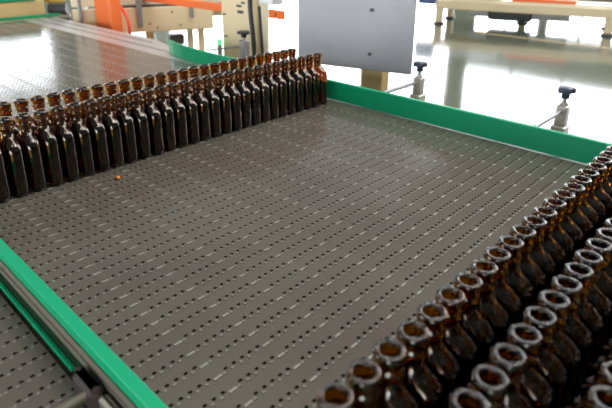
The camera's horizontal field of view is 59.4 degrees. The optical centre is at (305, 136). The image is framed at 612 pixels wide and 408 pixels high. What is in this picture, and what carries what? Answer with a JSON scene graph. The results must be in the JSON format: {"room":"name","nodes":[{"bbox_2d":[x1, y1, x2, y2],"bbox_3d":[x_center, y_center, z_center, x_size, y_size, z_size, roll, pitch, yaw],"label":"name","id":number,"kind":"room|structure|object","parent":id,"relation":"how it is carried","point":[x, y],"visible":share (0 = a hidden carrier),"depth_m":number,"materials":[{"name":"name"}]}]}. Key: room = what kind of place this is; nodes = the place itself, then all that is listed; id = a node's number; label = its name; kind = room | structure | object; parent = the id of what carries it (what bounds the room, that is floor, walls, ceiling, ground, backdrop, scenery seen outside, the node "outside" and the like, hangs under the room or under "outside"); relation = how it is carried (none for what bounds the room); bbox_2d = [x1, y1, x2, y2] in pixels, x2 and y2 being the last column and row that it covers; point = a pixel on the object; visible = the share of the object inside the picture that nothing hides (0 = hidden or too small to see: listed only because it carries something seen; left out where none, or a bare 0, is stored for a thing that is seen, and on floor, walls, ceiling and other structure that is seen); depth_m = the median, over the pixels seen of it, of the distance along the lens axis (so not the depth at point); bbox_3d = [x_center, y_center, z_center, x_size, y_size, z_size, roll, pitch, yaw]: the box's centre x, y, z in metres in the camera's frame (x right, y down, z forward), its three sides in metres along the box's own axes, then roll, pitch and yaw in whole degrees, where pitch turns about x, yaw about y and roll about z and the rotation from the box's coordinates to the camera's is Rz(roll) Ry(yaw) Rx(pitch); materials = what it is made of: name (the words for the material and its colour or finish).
{"room":"processing plant","nodes":[
{"label":"processing plant","id":0,"kind":"room"},
{"bbox_2d":[44,0,611,142],"bbox_3d":[-1.012,-1.406,7.869,21.832,0.032,19.578,18,27,40],"label":"floor","id":1,"kind":"structure","parent":0,"point":[516,79],"depth_m":6.38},
{"bbox_2d":[0,0,45,22],"bbox_3d":[-1.957,-0.333,3.314,0.219,1.043,0.734,18,27,40],"label":"machine","id":2,"kind":"object","parent":1,"relation":"on","point":[8,8],"visible":0.19,"depth_m":3.26,"materials":[{"name":"beige paint"}]},
{"bbox_2d":[0,295,87,407],"bbox_3d":[-0.493,0.778,0.491,1.404,0.895,0.708,18,27,40],"label":"conveyor","id":3,"kind":"object","parent":1,"relation":"on","point":[30,377],"visible":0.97,"depth_m":0.60,"materials":[{"name":"plastic"}]},
{"bbox_2d":[43,0,71,20],"bbox_3d":[-1.629,-0.443,3.631,0.207,1.037,0.155,18,27,40],"label":"motor","id":4,"kind":"object","parent":1,"relation":"on","point":[63,9],"visible":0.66,"depth_m":3.44,"materials":[{"name":"grey metal"}]},
{"bbox_2d":[94,0,122,31],"bbox_3d":[-1.165,-0.470,3.251,0.251,1.352,0.138,18,27,40],"label":"post","id":5,"kind":"object","parent":1,"relation":"on","point":[108,12],"visible":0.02,"depth_m":3.11,"materials":[{"name":"metal"}]},
{"bbox_2d":[70,0,221,50],"bbox_3d":[-0.929,-0.603,3.528,1.065,1.417,0.155,-9,22,-24],"label":"machine","id":6,"kind":"object","parent":1,"relation":"on","point":[143,17],"visible":0.56,"depth_m":3.42,"materials":[{"name":"beige paint"}]},
{"bbox_2d":[142,0,221,11],"bbox_3d":[-1.120,-0.910,3.471,1.964,0.039,0.039,18,27,40],"label":"overhead beam","id":7,"kind":"structure","parent":6,"relation":"attached to","point":[213,6],"depth_m":3.01,"materials":[{"name":"metal"}]},
{"bbox_2d":[221,0,269,62],"bbox_3d":[-0.310,-0.367,2.793,0.264,1.481,0.095,18,27,40],"label":"column","id":8,"kind":"structure","parent":1,"relation":"on","point":[235,18],"depth_m":2.69,"materials":[{"name":"beige metal"}]},
{"bbox_2d":[259,0,282,4],"bbox_3d":[-0.166,-0.641,2.478,0.102,0.060,0.071,18,27,40],"label":"junction box","id":9,"kind":"object","parent":8,"relation":"attached to","point":[267,2],"visible":1,"depth_m":2.45,"materials":[{"name":"grey"}]},
{"bbox_2d":[247,0,256,55],"bbox_3d":[-0.254,-0.533,2.540,0.048,0.345,0.023,18,27,40],"label":"power cable","id":10,"kind":"object","parent":9,"relation":"attached to","point":[250,8],"visible":0.87,"depth_m":2.54,"materials":[{"name":"black plastic"}]},
{"bbox_2d":[257,6,263,53],"bbox_3d":[-0.213,-0.488,2.548,0.035,0.254,0.016,18,27,40],"label":"power cable","id":11,"kind":"object","parent":9,"relation":"hanging from","point":[258,7],"visible":0.81,"depth_m":2.54,"materials":[{"name":"black plastic"}]},
{"bbox_2d":[269,9,284,19],"bbox_3d":[-0.187,-0.641,2.802,0.213,0.046,0.019,18,27,40],"label":"signal box","id":12,"kind":"object","parent":8,"relation":"attached to","point":[273,13],"visible":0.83,"depth_m":2.75,"materials":[{"name":"orange paint"}]},
{"bbox_2d":[0,17,586,407],"bbox_3d":[-0.643,0.269,1.883,3.655,0.902,1.217,18,27,40],"label":"conveyor","id":13,"kind":"object","parent":1,"relation":"on","point":[250,267],"visible":0.59,"depth_m":0.89,"materials":[{"name":"plastic"}]},
{"bbox_2d":[0,147,11,202],"bbox_3d":[-0.566,0.044,0.969,0.067,0.146,0.032,18,26,40],"label":"flask","id":14,"kind":"object","parent":13,"relation":"on","point":[5,191],"visible":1,"depth_m":0.96,"materials":[{"name":"brown"}]},
{"bbox_2d":[0,101,18,135],"bbox_3d":[-0.597,0.002,1.083,0.067,0.146,0.032,18,27,40],"label":"flask","id":15,"kind":"object","parent":13,"relation":"on","point":[5,106],"visible":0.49,"depth_m":1.06,"materials":[{"name":"brown"}]},
{"bbox_2d":[0,116,29,196],"bbox_3d":[-0.544,0.036,0.991,0.067,0.146,0.032,18,27,40],"label":"flask","id":16,"kind":"object","parent":13,"relation":"on","point":[11,147],"visible":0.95,"depth_m":0.97,"materials":[{"name":"brown glass"}]},
{"bbox_2d":[13,98,36,131],"bbox_3d":[-0.574,-0.005,1.104,0.067,0.146,0.032,18,26,40],"label":"flask","id":17,"kind":"object","parent":13,"relation":"on","point":[21,104],"visible":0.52,"depth_m":1.08,"materials":[{"name":"brown"}]},
{"bbox_2d":[0,13,59,21],"bbox_3d":[-1.719,-0.700,3.186,0.013,0.018,0.526,17,26,38],"label":"rail","id":18,"kind":"object","parent":13,"relation":"attached to","point":[50,14],"visible":1,"depth_m":3.24,"materials":[{"name":"teal plastic"}]},
{"bbox_2d":[15,112,46,191],"bbox_3d":[-0.522,0.028,1.013,0.067,0.146,0.032,19,27,41],"label":"flask","id":19,"kind":"object","parent":13,"relation":"on","point":[29,142],"visible":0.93,"depth_m":0.99,"materials":[{"name":"brown glass"}]},
{"bbox_2d":[30,95,52,127],"bbox_3d":[-0.552,-0.013,1.126,0.067,0.146,0.032,18,27,41],"label":"flask","id":20,"kind":"object","parent":13,"relation":"on","point":[37,101],"visible":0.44,"depth_m":1.10,"materials":[{"name":"brown"}]},
{"bbox_2d":[33,109,63,185],"bbox_3d":[-0.500,0.020,1.035,0.067,0.146,0.032,18,26,40],"label":"flask","id":21,"kind":"object","parent":13,"relation":"on","point":[48,141],"visible":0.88,"depth_m":1.01,"materials":[{"name":"brown glass"}]},
{"bbox_2d":[46,92,68,124],"bbox_3d":[-0.530,-0.021,1.148,0.067,0.146,0.032,18,27,40],"label":"bottle","id":22,"kind":"object","parent":13,"relation":"on","point":[53,98],"visible":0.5,"depth_m":1.12,"materials":[{"name":"brown"}]},
{"bbox_2d":[51,105,79,181],"bbox_3d":[-0.477,0.012,1.057,0.067,0.146,0.032,18,26,40],"label":"flask","id":23,"kind":"object","parent":13,"relation":"on","point":[63,132],"visible":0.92,"depth_m":1.04,"materials":[{"name":"brown glass"}]},
{"bbox_2d":[62,89,82,121],"bbox_3d":[-0.507,-0.029,1.170,0.067,0.146,0.032,19,27,41],"label":"bottle","id":24,"kind":"object","parent":13,"relation":"on","point":[68,95],"visible":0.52,"depth_m":1.14,"materials":[{"name":"brown"}]},
{"bbox_2d":[67,102,94,176],"bbox_3d":[-0.456,0.004,1.079,0.067,0.146,0.032,18,27,40],"label":"flask","id":25,"kind":"object","parent":13,"relation":"on","point":[81,132],"visible":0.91,"depth_m":1.06,"materials":[{"name":"brown glass"}]},
{"bbox_2d":[77,86,89,119],"bbox_3d":[-0.485,-0.037,1.192,0.067,0.146,0.032,18,26,40],"label":"bottle","id":26,"kind":"object","parent":13,"relation":"on","point":[83,92],"visible":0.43,"depth_m":1.16,"materials":[{"name":"brown"}]},
{"bbox_2d":[0,238,167,407],"bbox_3d":[-0.513,0.147,0.825,2.125,0.059,0.021,18,27,40],"label":"rail","id":27,"kind":"object","parent":13,"relation":"attached to","point":[117,379],"visible":0.98,"depth_m":0.59,"materials":[{"name":"teal plastic"}]},
{"bbox_2d":[56,366,119,407],"bbox_3d":[-0.284,0.293,0.467,0.090,0.032,0.232,18,27,40],"label":"clamp","id":28,"kind":"object","parent":27,"relation":"attached to","point":[89,391],"visible":1,"depth_m":0.54,"materials":[{"name":"grey metal"}]},
{"bbox_2d":[83,99,110,171],"bbox_3d":[-0.433,-0.003,1.101,0.067,0.146,0.032,18,26,40],"label":"flask","id":29,"kind":"object","parent":13,"relation":"on","point":[97,129],"visible":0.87,"depth_m":1.08,"materials":[{"name":"brown glass"}]},
{"bbox_2d":[91,84,103,115],"bbox_3d":[-0.464,-0.045,1.214,0.067,0.146,0.032,18,27,40],"label":"flask","id":30,"kind":"object","parent":13,"relation":"on","point":[97,89],"visible":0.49,"depth_m":1.19,"materials":[{"name":"brown"}]},
{"bbox_2d":[104,81,116,111],"bbox_3d":[-0.442,-0.052,1.236,0.067,0.146,0.032,19,27,41],"label":"flask","id":31,"kind":"object","parent":13,"relation":"on","point":[111,87],"visible":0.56,"depth_m":1.21,"materials":[{"name":"brown"}]},
{"bbox_2d":[99,96,124,167],"bbox_3d":[-0.411,-0.011,1.123,0.067,0.146,0.032,18,27,41],"label":"flask","id":32,"kind":"object","parent":13,"relation":"on","point":[112,125],"visible":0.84,"depth_m":1.10,"materials":[{"name":"brown glass"}]},
{"bbox_2d":[118,79,129,108],"bbox_3d":[-0.419,-0.060,1.259,0.067,0.146,0.032,18,26,40],"label":"bottle","id":33,"kind":"object","parent":13,"relation":"on","point":[124,84],"visible":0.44,"depth_m":1.23,"materials":[{"name":"brown"}]},
{"bbox_2d":[113,93,137,162],"bbox_3d":[-0.390,-0.019,1.146,0.067,0.146,0.032,18,27,41],"label":"flask","id":34,"kind":"object","parent":13,"relation":"on","point":[126,121],"visible":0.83,"depth_m":1.12,"materials":[{"name":"brown glass"}]},
{"bbox_2d":[131,77,143,105],"bbox_3d":[-0.397,-0.068,1.280,0.067,0.146,0.032,18,27,40],"label":"bottle","id":35,"kind":"object","parent":13,"relation":"on","point":[136,82],"visible":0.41,"depth_m":1.25,"materials":[{"name":"brown"}]},
{"bbox_2d":[127,90,150,158],"bbox_3d":[-0.367,-0.027,1.167,0.067,0.146,0.032,18,27,40],"label":"flask","id":36,"kind":"object","parent":13,"relation":"on","point":[140,118],"visible":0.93,"depth_m":1.15,"materials":[{"name":"brown glass"}]},
{"bbox_2d":[143,74,155,101],"bbox_3d":[-0.375,-0.076,1.302,0.067,0.146,0.032,19,27,41],"label":"bottle","id":37,"kind":"object","parent":13,"relation":"on","point":[148,79],"visible":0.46,"depth_m":1.27,"materials":[{"name":"brown"}]},
{"bbox_2d":[141,87,163,154],"bbox_3d":[-0.344,-0.035,1.189,0.067,0.146,0.032,19,27,41],"label":"flask","id":38,"kind":"object","parent":13,"relation":"on","point":[153,113],"visible":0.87,"depth_m":1.17,"materials":[{"name":"brown glass"}]},
{"bbox_2d":[155,72,168,98],"bbox_3d":[-0.352,-0.084,1.324,0.067,0.146,0.032,18,27,41],"label":"bottle","id":39,"kind":"object","parent":13,"relation":"on","point":[160,77],"visible":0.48,"depth_m":1.29,"materials":[{"name":"brown"}]},
{"bbox_2d":[154,85,175,150],"bbox_3d":[-0.323,-0.043,1.211,0.067,0.146,0.032,18,27,40],"label":"flask","id":40,"kind":"object","parent":13,"relation":"on","point":[167,114],"visible":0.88,"depth_m":1.19,"materials":[{"name":"brown glass"}]},
{"bbox_2d":[167,70,180,95],"bbox_3d":[-0.330,-0.091,1.346,0.067,0.146,0.032,19,27,41],"label":"bottle","id":41,"kind":"object","parent":13,"relation":"on","point":[172,74],"visible":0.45,"depth_m":1.32,"materials":[{"name":"brown"}]},
{"bbox_2d":[167,82,187,147],"bbox_3d":[-0.301,-0.051,1.233,0.067,0.146,0.032,18,27,40],"label":"flask","id":42,"kind":"object","parent":13,"relation":"on","point":[180,119],"visible":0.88,"depth_m":1.21,"materials":[{"name":"brown glass"}]},
{"bbox_2d":[178,68,192,93],"bbox_3d":[-0.308,-0.099,1.368,0.067,0.146,0.032,18,27,40],"label":"bottle","id":43,"kind":"object","parent":13,"relation":"on","point":[183,72],"visible":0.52,"depth_m":1.34,"materials":[{"name":"brown"}]},
{"bbox_2d":[179,80,199,143],"bbox_3d":[-0.279,-0.058,1.256,0.067,0.146,0.032,18,26,40],"label":"flask","id":44,"kind":"object","parent":13,"relation":"on","point":[190,104],"visible":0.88,"depth_m":1.23,"materials":[{"name":"brown"}]},
{"bbox_2d":[188,66,203,90],"bbox_3d":[-0.287,-0.107,1.391,0.067,0.146,0.032,18,26,40],"label":"bottle","id":45,"kind":"object","parent":13,"relation":"on","point":[193,70],"visible":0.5,"depth_m":1.36,"materials":[{"name":"brown"}]},
{"bbox_2d":[191,77,210,140],"bbox_3d":[-0.256,-0.066,1.277,0.067,0.146,0.032,18,27,40],"label":"flask","id":46,"kind":"object","parent":13,"relation":"on","point":[197,94],"visible":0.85,"depth_m":1.25,"materials":[{"name":"brown"}]},
{"bbox_2d":[199,64,214,88],"bbox_3d":[-0.264,-0.115,1.412,0.067,0.146,0.032,18,27,40],"label":"bottle","id":47,"kind":"object","parent":13,"relation":"on","point":[204,68],"visible":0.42,"depth_m":1.38,"materials":[{"name":"brown"}]},
{"bbox_2d":[202,75,220,136],"bbox_3d":[-0.234,-0.074,1.300,0.067,0.146,0.032,18,27,40],"label":"bottle","id":48,"kind":"object","parent":13,"relation":"on","point":[212,97],"visible":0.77,"depth_m":1.28,"materials":[{"name":"brown"}]},
{"bbox_2d":[209,62,224,85],"bbox_3d":[-0.241,-0.123,1.434,0.067,0.146,0.032,18,26,40],"label":"bottle","id":49,"kind":"object","parent":13,"relation":"on","point":[214,67],"visible":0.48,"depth_m":1.41,"materials":[{"name":"brown"}]},
{"bbox_2d":[213,73,231,133],"bbox_3d":[-0.211,-0.082,1.321,0.067,0.146,0.032,18,27,40],"label":"bottle","id":50,"kind":"object","parent":13,"relation":"on","point":[224,97],"visible":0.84,"depth_m":1.30,"materials":[{"name":"brown"}]},
{"bbox_2d":[219,61,228,82],"bbox_3d":[-0.220,-0.131,1.456,0.067,0.146,0.032,18,27,40],"label":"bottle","id":51,"kind":"object","parent":13,"relation":"on","point":[223,65],"visible":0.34,"depth_m":1.43,"materials":[{"name":"brown"}]},
{"bbox_2d":[224,71,241,130],"bbox_3d":[-0.189,-0.089,1.343,0.067,0.146,0.032,18,27,40],"label":"bottle","id":52,"kind":"object","parent":13,"relation":"on","point":[236,113],"visible":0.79,"depth_m":1.32,"materials":[{"name":"brown"}]},
{"bbox_2d":[228,59,237,82],"bbox_3d":[-0.197,-0.139,1.478,0.067,0.146,0.032,18,27,40],"label":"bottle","id":53,"kind":"object","parent":13,"relation":"on","point":[233,63],"visible":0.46,"depth_m":1.45,"materials":[{"name":"brown"}]},
{"bbox_2d":[237,57,246,79],"bbox_3d":[-0.176,-0.147,1.501,0.067,0.146,0.032,18,27,41],"label":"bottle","id":54,"kind":"object","parent":13,"relation":"on","point":[242,61],"visible":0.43,"depth_m":1.47,"materials":[{"name":"brown"}]},
{"bbox_2d":[234,69,250,127],"bbox_3d":[-0.168,-0.098,1.365,0.067,0.146,0.032,18,26,40],"label":"bottle","id":55,"kind":"object","parent":13,"relation":"on","point":[244,91],"visible":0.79,"depth_m":1.34,"materials":[{"name":"brown"}]},
{"bbox_2d":[244,67,260,124],"bbox_3d":[-0.146,-0.105,1.388,0.067,0.146,0.032,18,27,40],"label":"bottle","id":56,"kind":"object","parent":13,"relation":"on","point":[253,87],"visible":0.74,"depth_m":1.36,"materials":[{"name":"brown"}]},
{"bbox_2d":[253,65,269,122],"bbox_3d":[-0.123,-0.113,1.409,0.067,0.146,0.032,18,26,40],"label":"bottle","id":57,"kind":"object","parent":13,"relation":"on","point":[258,79],"visible":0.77,"depth_m":1.39,"materials":[{"name":"brown"}]},
{"bbox_2d":[262,63,278,119],"bbox_3d":[-0.102,-0.121,1.432,0.067,0.146,0.032,18,26,40],"label":"bottle","id":58,"kind":"object","parent":13,"relation":"on","point":[273,86],"visible":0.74,"depth_m":1.41,"materials":[{"name":"brown"}]},
{"bbox_2d":[272,61,286,116],"bbox_3d":[-0.079,-0.129,1.454,0.067,0.146,0.032,19,27,41],"label":"bottle","id":59,"kind":"object","parent":13,"relation":"on","point":[282,84],"visible":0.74,"depth_m":1.43,"materials":[{"name":"brown"}]},
{"bbox_2d":[280,59,295,114],"bbox_3d":[-0.057,-0.137,1.475,0.067,0.146,0.032,18,26,40],"label":"bottle","id":60,"kind":"object","parent":13,"relation":"on","point":[291,84],"visible":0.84,"depth_m":1.45,"materials":[{"name":"brown"}]},
{"bbox_2d":[289,58,303,111],"bbox_3d":[-0.034,-0.144,1.497,0.067,0.146,0.032,18,27,40],"label":"bottle","id":61,"kind":"object","parent":13,"relation":"on","point":[294,72],"visible":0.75,"depth_m":1.47,"materials":[{"name":"brown"}]},
{"bbox_2d":[297,56,311,109],"bbox_3d":[-0.012,-0.152,1.519,0.067,0.146,0.032,18,27,40],"label":"bottle","id":62,"kind":"object","parent":13,"relation":"on","point":[307,77],"visible":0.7,"depth_m":1.50,"materials":[{"name":"brown"}]},
{"bbox_2d":[305,55,319,106],"bbox_3d":[0.010,-0.160,1.541,0.067,0.146,0.032,19,27,41],"label":"bottle","id":63,"kind":"object","parent":13,"relation":"on","point":[310,68],"visible":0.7,"depth_m":1.52,"materials":[{"name":"brown"}]},
{"bbox_2d":[313,53,326,104],"bbox_3d":[0.033,-0.168,1.563,0.067,0.146,0.032,18,27,40],"label":"bottle","id":64,"kind":"object","parent":13,"relation":"on","point":[322,72],"visible":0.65,"depth_m":1.54,"materials":[{"name":"brown"}]},
{"bbox_2d":[317,382,354,407],"bbox_3d":[0.021,0.252,0.405,0.067,0.146,0.032,18,26,40],"label":"bottle","id":65,"kind":"object","parent":13,"relation":"on","point":[333,394],"visible":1,"depth_m":0.39,"materials":[{"name":"brown glass"}]},
{"bbox_2d":[346,359,381,407],"bbox_3d":[0.043,0.244,0.427,0.067,0.146,0.032,18,26,40],"label":"bottle","id":66,"kind":"object","parent":13,"relation":"on","point":[363,376],"visible":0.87,"depth_m":0.40,"materials":[{"name":"brown glass"}]},
{"bbox_2d":[169,40,611,163],"bbox_3d":[0.185,-0.113,1.545,2.168,0.054,0.064,19,27,41],"label":"rail","id":67,"kind":"object","parent":13,"relation":"attached to","point":[577,148],"visible":0.74,"depth_m":1.35,"materials":[{"name":"teal plastic"}]},
{"bbox_2d":[209,30,249,56],"bbox_3d":[-0.366,-0.363,2.598,0.279,0.318,0.058,18,27,40],"label":"clamp","id":68,"kind":"object","parent":67,"relation":"attached to","point":[243,46],"visible":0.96,"depth_m":2.48,"materials":[{"name":"metal"}]},
{"bbox_2d":[383,61,427,100],"bbox_3d":[0.292,-0.065,1.623,0.043,0.302,0.212,18,27,40],"label":"clamp","id":69,"kind":"object","parent":67,"relation":"attached to","point":[418,81],"visible":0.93,"depth_m":1.63,"materials":[{"name":"silver metal"}]},
{"bbox_2d":[534,85,576,132],"bbox_3d":[0.602,0.036,1.348,0.043,0.302,0.212,18,27,40],"label":"clamp","id":70,"kind":"object","parent":67,"relation":"attached to","point":[561,116],"visible":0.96,"depth_m":1.36,"materials":[{"name":"silver metal"}]},
{"bbox_2d":[372,339,419,407],"bbox_3d":[0.066,0.236,0.448,0.067,0.146,0.032,18,27,40],"label":"bottle","id":71,"kind":"object","parent":13,"relation":"on","point":[390,355],"visible":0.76,"depth_m":0.42,"materials":[{"name":"brown glass"}]},
{"bbox_2d":[396,320,444,407],"bbox_3d":[0.088,0.229,0.470,0.067,0.146,0.032,18,27,40],"label":"bottle","id":72,"kind":"object","parent":13,"relation":"on","point":[418,378],"visible":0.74,"depth_m":0.44,"materials":[{"name":"brown glass"}]},
{"bbox_2d":[416,302,462,407],"bbox_3d":[0.110,0.221,0.493,0.067,0.146,0.032,18,26,40],"label":"bottle","id":73,"kind":"object","parent":13,"relation":"on","point":[434,316],"visible":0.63,"depth_m":0.47,"materials":[{"name":"brown glass"}]},
{"bbox_2d":[435,286,478,388],"bbox_3d":[0.132,0.213,0.515,0.067,0.146,0.032,18,26,40],"label":"bottle","id":74,"kind":"object","parent":13,"relation":"on","point":[459,343],"visible":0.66,"depth_m":0.49,"materials":[{"name":"brown glass"}]},
{"bbox_2d":[449,389,488,407],"bbox_3d":[0.114,0.254,0.400,0.067,0.146,0.032,18,27,40],"label":"flask","id":75,"kind":"object","parent":13,"relation":"on","point":[460,398],"visible":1,"depth_m":0.38,"materials":[{"name":"brown"}]},
{"bbox_2d":[453,272,495,364],"bbox_3d":[0.154,0.205,0.536,0.067,0.146,0.032,18,27,41],"label":"bottle","id":76,"kind":"object","parent":13,"relation":"on","point":[475,325],"visible":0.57,"depth_m":0.51,"materials":[{"name":"brown glass"}]},
{"bbox_2d":[446,365,508,407],"bbox_3d":[0.136,0.246,0.422,0.067,0.146,0.032,18,26,40],"label":"flask","id":77,"kind":"object","parent":13,"relation":"on","point":[491,382],"visible":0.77,"depth_m":0.39,"materials":[{"name":"brown glass"}]},
{"bbox_2d":[470,259,510,344],"bbox_3d":[0.177,0.197,0.558,0.067,0.146,0.032,18,27,41],"label":"bottle","id":78,"kind":"object","parent":13,"relation":"on","point":[488,306],"visible":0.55,"depth_m":0.53,"materials":[{"name":"brown glass"}]},
{"bbox_2d":[463,343,533,407],"bbox_3d":[0.158,0.239,0.444,0.067,0.146,0.032,18,27,40],"label":"flask","id":79,"kind":"object","parent":13,"relation":"on","point":[508,358],"visible":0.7,"depth_m":0.42,"materials":[{"name":"brown glass"}]},
{"bbox_2d":[483,247,522,326],"bbox_3d":[0.198,0.189,0.581,0.067,0.146,0.032,18,26,40],"label":"bottle","id":80,"kind":"object","parent":13,"relation":"on","point":[504,294],"visible":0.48,"depth_m":0.55,"materials":[{"name":"brown glass"}]},
{"bbox_2d":[497,236,534,323],"bbox_3d":[0.221,0.181,0.603,0.067,0.146,0.032,18,26,40],"label":"bottle","id":81,"kind":"object","parent":13,"relation":"on","point":[514,278],"visible":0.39,"depth_m":0.57,"materials":[{"name":"brown glass"}]},
{"bbox_2d":[482,324,556,407],"bbox_3d":[0.180,0.231,0.466,0.067,0.146,0.032,18,27,40],"label":"flask","id":82,"kind":"object","parent":13,"relation":"on","point":[535,388],"visible":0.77,"depth_m":0.44,"materials":[{"name":"brown glass"}]},
{"bbox_2d":[510,225,546,305],"bbox_3d":[0.243,0.174,0.625,0.067,0.146,0.032,18,26,40],"label":"bottle","id":83,"kind":"object","parent":13,"relation":"on","point":[527,266],"visible":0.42,"depth_m":0.60,"materials":[{"name":"brown glass"}]},
{"bbox_2d":[502,306,569,407],"bbox_3d":[0.202,0.223,0.488,0.067,0.146,0.032,18,26,40],"label":"bottle","id":84,"kind":"object","parent":13,"relation":"on","point":[543,320],"visible":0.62,"depth_m":0.46,"materials":[{"name":"brown glass"}]},
{"bbox_2d":[522,215,556,289],"bbox_3d":[0.265,0.166,0.647,0.067,0.146,0.032,18,27,40],"label":"bottle","id":85,"kind":"object","parent":13,"relation":"on","point":[538,254],"visible":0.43,"depth_m":0.62,"materials":[{"name":"brown glass"}]},
{"bbox_2d":[533,206,566,275],"bbox_3d":[0.287,0.158,0.669,0.067,0.146,0.032,18,27,40],"label":"bottle","id":86,"kind":"object","parent":13,"relation":"on","point":[548,243],"visible":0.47,"depth_m":0.64,"materials":[{"name":"brown glass"}]},
{"bbox_2d":[522,290,582,400],"bbox_3d":[0.225,0.215,0.510,0.067,0.146,0.032,18,27,40],"label":"bottle","id":87,"kind":"object","parent":13,"relation":"on","point":[561,345],"visible":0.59,"depth_m":0.48,"materials":[{"name":"brown glass"}]},
{"bbox_2d":[522,276,593,381],"bbox_3d":[0.247,0.207,0.532,0.067,0.146,0.032,18,27,40],"label":"bottle","id":88,"kind":"object","parent":13,"relation":"on","point":[570,287],"visible":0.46,"depth_m":0.51,"materials":[{"name":"brown glass"}]},
{"bbox_2d":[543,198,575,263],"bbox_3d":[0.309,0.150,0.691,0.067,0.146,0.032,18,27,40],"label":"bottle","id":89,"kind":"object","parent":13,"relation":"on","point":[560,236],"visible":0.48,"depth_m":0.66,"materials":[{"name":"brown glass"}]},
{"bbox_2d":[552,190,583,252],"bbox_3d":[0.331,0.142,0.713,0.067,0.146,0.032,18,26,40],"label":"bottle","id":90,"kind":"object","parent":13,"relation":"on","point":[568,197],"visible":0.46,"depth_m":0.69,"materials":[{"name":"brown"}]},
{"bbox_2d":[536,262,604,361],"bbox_3d":[0.269,0.199,0.554,0.067,0.146,0.032,18,26,40],"label":"bottle","id":91,"kind":"object","parent":13,"relation":"on","point":[589,316],"visible":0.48,"depth_m":0.53,"materials":[{"name":"brown glass"}]},
{"bbox_2d":[563,183,593,249],"bbox_3d":[0.354,0.135,0.734,0.067,0.146,0.032,18,27,41],"label":"bottle","id":92,"kind":"object","parent":13,"relation":"on","point":[576,215],"visible":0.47,"depth_m":0.71,"materials":[{"name":"brown"}]},
{"bbox_2d":[548,250,611,344],"bbox_3d":[0.291,0.191,0.577,0.067,0.146,0.032,18,26,40],"label":"bottle","id":93,"kind":"object","parent":13,"relation":"on","point":[595,296],"visible":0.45,"depth_m":0.55,"materials":[{"name":"brown glass"}]},
{"bbox_2d":[570,175,599,237],"bbox_3d":[0.376,0.127,0.757,0.067,0.146,0.032,18,27,41],"label":"bottle","id":94,"kind":"object","parent":13,"relation":"on","point":[586,209],"visible":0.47,"depth_m":0.73,"materials":[{"name":"brown"}]},
{"bbox_2d":[560,238,611,331],"bbox_3d":[0.313,0.184,0.598,0.067,0.146,0.032,18,26,40],"label":"bottle","id":95,"kind":"object","parent":13,"relation":"on","point":[603,248],"visible":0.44,"depth_m":0.57,"materials":[{"name":"brown"}]},
{"bbox_2d":[574,375,598,396],"bbox_3d":[0.258,0.238,0.447,0.067,0.146,0.032,18,26,40],"label":"flask","id":96,"kind":"object","parent":13,"relation":"on","point":[587,383],"visible":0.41,"depth_m":0.45,"materials":[{"name":"brown"}]},
{"bbox_2d":[562,361,611,407],"bbox_3d":[0.235,0.245,0.426,0.067,0.146,0.032,19,27,41],"label":"bottle","id":97,"kind":"object","parent":13,"relation":"on","point":[605,372],"visible":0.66,"depth_m":0.41,"materials":[{"name":"brown"}]},
{"bbox_2d":[578,169,606,227],"bbox_3d":[0.397,0.119,0.779,0.067,0.146,0.032,18,26,40],"label":"bottle","id":98,"kind":"object","parent":13,"relation":"on","point":[593,201],"visible":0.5,"depth_m":0.75,"materials":[{"name":"brown"}]},
{"bbox_2d":[573,228,611,277],"bbox_3d":[0.336,0.176,0.620,0.067,0.146,0.032,18,27,41],"label":"bottle","id":99,"kind":"object","parent":13,"relation":"on","point":[605,234],"visible":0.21,"depth_m":0.59,"materials":[{"name":"brown"}]},
{"bbox_2d":[586,386,611,407],"bbox_3d":[0.214,0.254,0.403,0.067,0.146,0.032,18,26,40],"label":"flask","id":100,"kind":"object","parent":13,"relation":"on","point":[598,396],"visible":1,"depth_m":0.39,"materials":[{"name":"brown"}]},
{"bbox_2d":[586,163,611,218],"bbox_3d":[0.420,0.111,0.800,0.067,0.146,0.032,18,27,41],"label":"bottle","id":101,"kind":"object","parent":13,"relation":"on","point":[601,169],"visible":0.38,"depth_m":0.77,"materials":[{"name":"brown"}]},
{"bbox_2d":[586,354,611,376],"bbox_3d":[0.280,0.230,0.470,0.067,0.146,0.032,18,26,40],"label":"flask","id":102,"kind":"object","parent":13,"relation":"on","point":[594,367],"visible":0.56,"depth_m":0.47,"materials":[{"name":"brown"}]},
{"bbox_2d":[592,156,611,197],"bbox_3d":[0.442,0.103,0.823,0.067,0.146,0.032,18,26,40],"label":"bottle","id":103,"kind":"object","parent":13,"relation":"on","point":[607,187],"visible":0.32,"depth_m":0.80,"materials":[{"name":"brown"}]},
{"bbox_2d":[597,338,611,356],"bbox_3d":[0.302,0.222,0.492,0.067,0.146,0.032,18,27,41],"label":"flask","id":104,"kind":"object","parent":13,"relation":"on","point":[606,348],"visible":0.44,"depth_m":0.50,"materials":[{"name":"brown"}]},
{"bbox_2d":[599,151,611,184],"bbox_3d":[0.464,0.095,0.845,0.067,0.146,0.032,18,27,40],"label":"flask","id":105,"kind":"object","parent":13,"relation":"on","point":[608,154],"visible":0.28,"depth_m":0.82,"materials":[{"name":"brown"}]},
{"bbox_2d":[361,69,388,90],"bbox_3d":[0.245,0.157,2.066,0.158,0.998,0.110,18,27,40],"label":"support post","id":106,"kind":"object","parent":1,"relation":"on","point":[376,80],"visible":0.03,"depth_m":1.91,"materials":[{"name":"beige paint"}]},
{"bbox_2d":[298,0,416,74],"bbox_3d":[0.164,-0.443,1.840,0.432,0.425,0.019,10,22,25],"label":"steel plate","id":107,"kind":"object","parent":106,"relation":"attached to","point":[374,35],"visible":0.89,"depth_m":1.86,"materials":[{"name":"grey metal"}]},
{"bbox_2d":[418,0,611,36],"bbox_3d":[4.044,-2.133,8.968,4.186,0.644,1.043,10,22,26],"label":"bench","id":108,"kind":"object","parent":1,"relation":"on","point":[520,11],"visible":1,"depth_m":8.84,"materials":[{"name":"beige paint"}]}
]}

